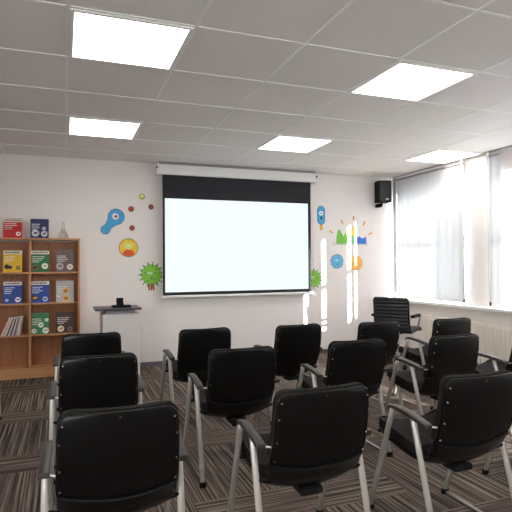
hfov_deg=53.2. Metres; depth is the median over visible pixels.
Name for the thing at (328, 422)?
cushion
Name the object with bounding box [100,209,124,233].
sticker
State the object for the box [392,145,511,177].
rail
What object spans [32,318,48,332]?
picture
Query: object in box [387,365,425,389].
seat cushion
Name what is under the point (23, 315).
magazine
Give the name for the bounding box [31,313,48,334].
book
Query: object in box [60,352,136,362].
cushion
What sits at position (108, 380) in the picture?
chair
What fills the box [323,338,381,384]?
cushion
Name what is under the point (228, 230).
projection screen
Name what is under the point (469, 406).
cushion
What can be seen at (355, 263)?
sticker
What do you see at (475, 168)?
wall
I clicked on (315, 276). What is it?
sticker
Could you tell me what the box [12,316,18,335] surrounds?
magazine
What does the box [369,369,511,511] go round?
chair
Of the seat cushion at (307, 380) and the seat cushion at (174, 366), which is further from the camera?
the seat cushion at (174, 366)
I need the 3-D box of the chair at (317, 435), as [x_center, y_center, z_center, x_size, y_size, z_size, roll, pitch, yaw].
[0.189,0.958,2.363,0.542,0.815,0.592,0,-1,-20]
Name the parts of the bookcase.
shelf, shelf, shelf, shelf, rail, shelf, shelf, shelf, shelf, panel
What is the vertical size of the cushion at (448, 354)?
0.340 m
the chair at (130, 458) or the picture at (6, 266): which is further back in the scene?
the picture at (6, 266)
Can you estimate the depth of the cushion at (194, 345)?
4.09 m
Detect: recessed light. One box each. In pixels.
[67,116,141,139]
[69,8,193,70]
[256,135,333,152]
[348,60,477,101]
[404,149,481,163]
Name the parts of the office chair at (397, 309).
backrest, rail, seat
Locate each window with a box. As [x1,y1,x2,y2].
[464,180,467,302]
[501,170,511,306]
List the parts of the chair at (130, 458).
armrest, leg, leg, leg, leg, armrest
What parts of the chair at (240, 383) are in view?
leg, armrest, leg, leg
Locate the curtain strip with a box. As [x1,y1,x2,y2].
[393,179,396,292]
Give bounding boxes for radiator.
[422,315,511,363]
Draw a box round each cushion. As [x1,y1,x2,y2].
[57,400,178,424]
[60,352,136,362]
[62,332,120,338]
[166,359,176,376]
[176,327,229,363]
[192,384,205,409]
[205,346,274,394]
[241,431,269,477]
[267,382,364,458]
[274,323,318,348]
[298,374,324,387]
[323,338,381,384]
[357,320,396,339]
[379,409,435,455]
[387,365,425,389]
[399,346,427,361]
[423,333,475,377]
[430,369,511,438]
[431,317,468,336]
[474,359,506,373]
[506,349,511,369]
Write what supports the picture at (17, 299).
attached to the book at (12, 291)
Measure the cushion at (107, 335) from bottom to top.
0.340 m
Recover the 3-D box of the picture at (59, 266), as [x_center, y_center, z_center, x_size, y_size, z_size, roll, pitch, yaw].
[-2.341,0.125,6.250,0.193,0.086,0.003,0,-11,-21]
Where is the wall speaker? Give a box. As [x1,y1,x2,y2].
[374,180,391,207]
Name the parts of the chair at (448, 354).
leg, armrest, leg, leg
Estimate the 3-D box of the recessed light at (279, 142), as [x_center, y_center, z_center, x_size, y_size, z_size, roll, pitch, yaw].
[0.427,-1.256,5.761,0.664,0.011,0.664,0,-1,-21]
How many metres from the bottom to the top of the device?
0.110 m
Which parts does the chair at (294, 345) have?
leg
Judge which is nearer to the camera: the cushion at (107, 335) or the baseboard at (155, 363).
the cushion at (107, 335)
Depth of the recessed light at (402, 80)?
3.79 m
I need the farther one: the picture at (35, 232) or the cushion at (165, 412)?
the picture at (35, 232)
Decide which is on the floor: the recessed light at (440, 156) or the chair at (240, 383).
the chair at (240, 383)
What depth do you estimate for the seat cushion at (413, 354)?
5.01 m
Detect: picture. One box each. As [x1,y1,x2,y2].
[4,264,19,269]
[5,297,20,301]
[32,227,46,236]
[32,263,47,270]
[32,295,47,300]
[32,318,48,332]
[56,263,72,269]
[57,288,68,300]
[58,326,71,331]
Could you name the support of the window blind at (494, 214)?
hanging from the rail
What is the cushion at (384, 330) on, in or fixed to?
on the chair at (388, 331)
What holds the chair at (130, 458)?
on the floor
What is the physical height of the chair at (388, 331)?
0.815 m
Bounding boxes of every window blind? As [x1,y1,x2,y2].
[396,159,465,303]
[486,152,502,305]
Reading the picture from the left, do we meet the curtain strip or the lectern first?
the lectern
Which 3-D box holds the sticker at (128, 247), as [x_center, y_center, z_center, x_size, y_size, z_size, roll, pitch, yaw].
[-1.660,-0.107,6.652,0.244,0.244,0.006,0,-1,-21]
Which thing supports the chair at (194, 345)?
on the floor
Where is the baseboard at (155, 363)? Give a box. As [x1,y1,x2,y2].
[140,349,327,366]
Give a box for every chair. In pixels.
[37,400,188,511]
[47,352,144,503]
[53,332,124,420]
[159,327,236,425]
[183,346,279,487]
[227,382,371,511]
[253,323,322,423]
[297,338,392,456]
[357,320,402,405]
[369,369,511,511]
[371,297,421,369]
[378,333,479,431]
[392,317,471,409]
[474,349,511,439]
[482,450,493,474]
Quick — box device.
[112,298,130,307]
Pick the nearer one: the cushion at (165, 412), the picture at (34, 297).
the cushion at (165, 412)
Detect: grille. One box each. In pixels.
[380,181,390,200]
[422,315,511,328]
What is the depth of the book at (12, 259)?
6.06 m
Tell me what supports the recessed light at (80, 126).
in the ceiling
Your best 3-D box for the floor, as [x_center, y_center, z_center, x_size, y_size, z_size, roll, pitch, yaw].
[0.593,1.391,1.277,8.070,0.100,11.897,0,-1,-21]
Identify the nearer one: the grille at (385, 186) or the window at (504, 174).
the window at (504, 174)
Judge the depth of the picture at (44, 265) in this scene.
6.16 m
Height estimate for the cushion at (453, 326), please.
0.340 m
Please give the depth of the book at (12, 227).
6.06 m
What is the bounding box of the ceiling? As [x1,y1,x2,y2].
[0,0,511,177]
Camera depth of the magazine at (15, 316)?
6.00 m
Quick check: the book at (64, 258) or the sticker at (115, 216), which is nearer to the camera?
the book at (64, 258)
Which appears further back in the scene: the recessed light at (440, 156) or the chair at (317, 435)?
the recessed light at (440, 156)
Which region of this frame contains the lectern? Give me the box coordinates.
[93,305,141,374]
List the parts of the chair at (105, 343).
leg, armrest, leg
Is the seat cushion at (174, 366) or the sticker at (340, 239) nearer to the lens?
the seat cushion at (174, 366)
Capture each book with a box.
[3,218,21,237]
[3,250,21,271]
[3,281,21,303]
[30,219,48,237]
[31,251,48,271]
[31,281,48,302]
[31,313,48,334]
[56,250,73,271]
[56,281,73,301]
[56,311,73,332]
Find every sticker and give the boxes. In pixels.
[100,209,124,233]
[119,238,137,256]
[138,262,161,289]
[311,268,321,288]
[317,206,324,229]
[330,254,343,268]
[333,226,367,244]
[349,256,361,270]
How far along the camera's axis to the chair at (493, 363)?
4.06 m
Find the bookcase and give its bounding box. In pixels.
[0,238,79,380]
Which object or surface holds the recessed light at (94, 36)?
in the ceiling
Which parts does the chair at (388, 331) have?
leg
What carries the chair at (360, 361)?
on the floor
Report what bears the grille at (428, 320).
attached to the radiator
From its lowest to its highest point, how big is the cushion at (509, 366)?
0.340 m
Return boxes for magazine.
[8,316,15,335]
[10,316,17,335]
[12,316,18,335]
[15,316,20,335]
[19,315,23,335]
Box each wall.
[0,154,393,361]
[393,147,511,347]
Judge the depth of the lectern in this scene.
5.86 m
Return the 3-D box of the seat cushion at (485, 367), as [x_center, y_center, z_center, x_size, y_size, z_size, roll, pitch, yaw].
[1.964,0.953,4.157,0.437,0.131,0.422,0,-1,-29]
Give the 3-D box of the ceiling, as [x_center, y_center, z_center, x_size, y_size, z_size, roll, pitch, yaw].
[0.573,-1.396,1.324,8.070,0.124,11.897,0,-1,-21]
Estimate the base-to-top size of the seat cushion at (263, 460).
0.131 m
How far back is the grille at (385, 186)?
7.72 m
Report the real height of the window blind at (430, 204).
1.865 m
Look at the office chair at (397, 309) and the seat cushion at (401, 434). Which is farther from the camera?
the office chair at (397, 309)
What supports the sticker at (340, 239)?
attached to the wall at (77, 196)
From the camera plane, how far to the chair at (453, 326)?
4.76 m
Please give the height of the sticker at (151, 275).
0.375 m
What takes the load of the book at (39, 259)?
on the bookcase
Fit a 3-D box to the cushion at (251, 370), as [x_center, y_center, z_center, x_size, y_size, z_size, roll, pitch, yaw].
[-0.091,0.736,3.182,0.443,0.340,0.128,0,-1,-20]
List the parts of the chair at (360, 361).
leg, armrest, leg, leg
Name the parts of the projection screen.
casing, casing rail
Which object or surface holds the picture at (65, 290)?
attached to the book at (64, 289)
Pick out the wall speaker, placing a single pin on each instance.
(383, 188)
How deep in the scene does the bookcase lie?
6.20 m
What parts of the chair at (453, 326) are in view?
leg, armrest, leg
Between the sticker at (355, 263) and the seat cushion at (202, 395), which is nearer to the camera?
the seat cushion at (202, 395)
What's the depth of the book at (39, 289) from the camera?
6.16 m
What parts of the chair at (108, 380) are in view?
leg, armrest, leg, leg, armrest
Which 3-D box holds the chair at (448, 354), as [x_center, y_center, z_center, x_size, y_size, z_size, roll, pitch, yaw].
[1.319,0.975,3.873,0.542,0.815,0.592,0,-1,-23]
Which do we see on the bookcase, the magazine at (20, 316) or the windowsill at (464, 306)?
the magazine at (20, 316)
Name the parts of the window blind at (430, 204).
head rail, pull cord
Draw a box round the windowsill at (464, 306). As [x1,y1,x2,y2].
[408,299,511,313]
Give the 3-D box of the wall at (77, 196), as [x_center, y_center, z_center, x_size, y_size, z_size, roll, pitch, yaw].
[-1.478,0.109,6.799,8.070,2.680,0.150,0,-1,-21]
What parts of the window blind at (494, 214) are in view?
pull cord, head rail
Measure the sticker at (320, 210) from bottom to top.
0.361 m
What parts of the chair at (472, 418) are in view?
leg, armrest, leg, leg, leg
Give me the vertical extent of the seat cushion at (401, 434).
0.131 m
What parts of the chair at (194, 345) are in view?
leg, armrest, leg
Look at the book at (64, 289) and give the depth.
6.26 m
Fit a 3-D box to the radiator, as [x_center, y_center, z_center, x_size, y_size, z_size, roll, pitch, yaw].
[2.911,1.108,5.928,0.132,0.590,2.831,0,-1,-21]
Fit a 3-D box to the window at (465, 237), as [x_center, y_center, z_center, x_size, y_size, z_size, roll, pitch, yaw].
[2.552,-0.181,7.358,0.050,1.620,1.510,0,-1,-21]
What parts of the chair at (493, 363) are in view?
armrest, leg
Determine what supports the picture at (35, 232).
attached to the book at (39, 228)
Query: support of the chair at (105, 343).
on the floor
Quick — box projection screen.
[155,162,317,297]
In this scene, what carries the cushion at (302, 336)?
on the chair at (294, 345)
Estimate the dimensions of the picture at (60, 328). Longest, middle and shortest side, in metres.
0.171 x 0.076 x 0.003 m
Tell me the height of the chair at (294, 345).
0.815 m
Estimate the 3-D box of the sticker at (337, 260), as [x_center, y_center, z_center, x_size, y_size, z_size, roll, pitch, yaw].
[1.225,0.079,7.731,0.240,0.237,0.004,0,-1,-21]
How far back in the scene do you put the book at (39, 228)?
6.17 m
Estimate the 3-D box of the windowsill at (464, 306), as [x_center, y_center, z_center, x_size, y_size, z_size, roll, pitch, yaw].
[4.192,0.575,2.642,0.190,0.035,11.597,0,-1,-21]
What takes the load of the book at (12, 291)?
on the bookcase
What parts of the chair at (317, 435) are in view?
leg, armrest, leg, leg, leg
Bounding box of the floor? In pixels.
[0,353,511,511]
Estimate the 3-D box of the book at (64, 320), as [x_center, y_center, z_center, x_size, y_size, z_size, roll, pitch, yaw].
[-2.339,0.810,6.255,0.205,0.255,0.054,0,-1,-21]
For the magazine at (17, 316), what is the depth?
6.01 m

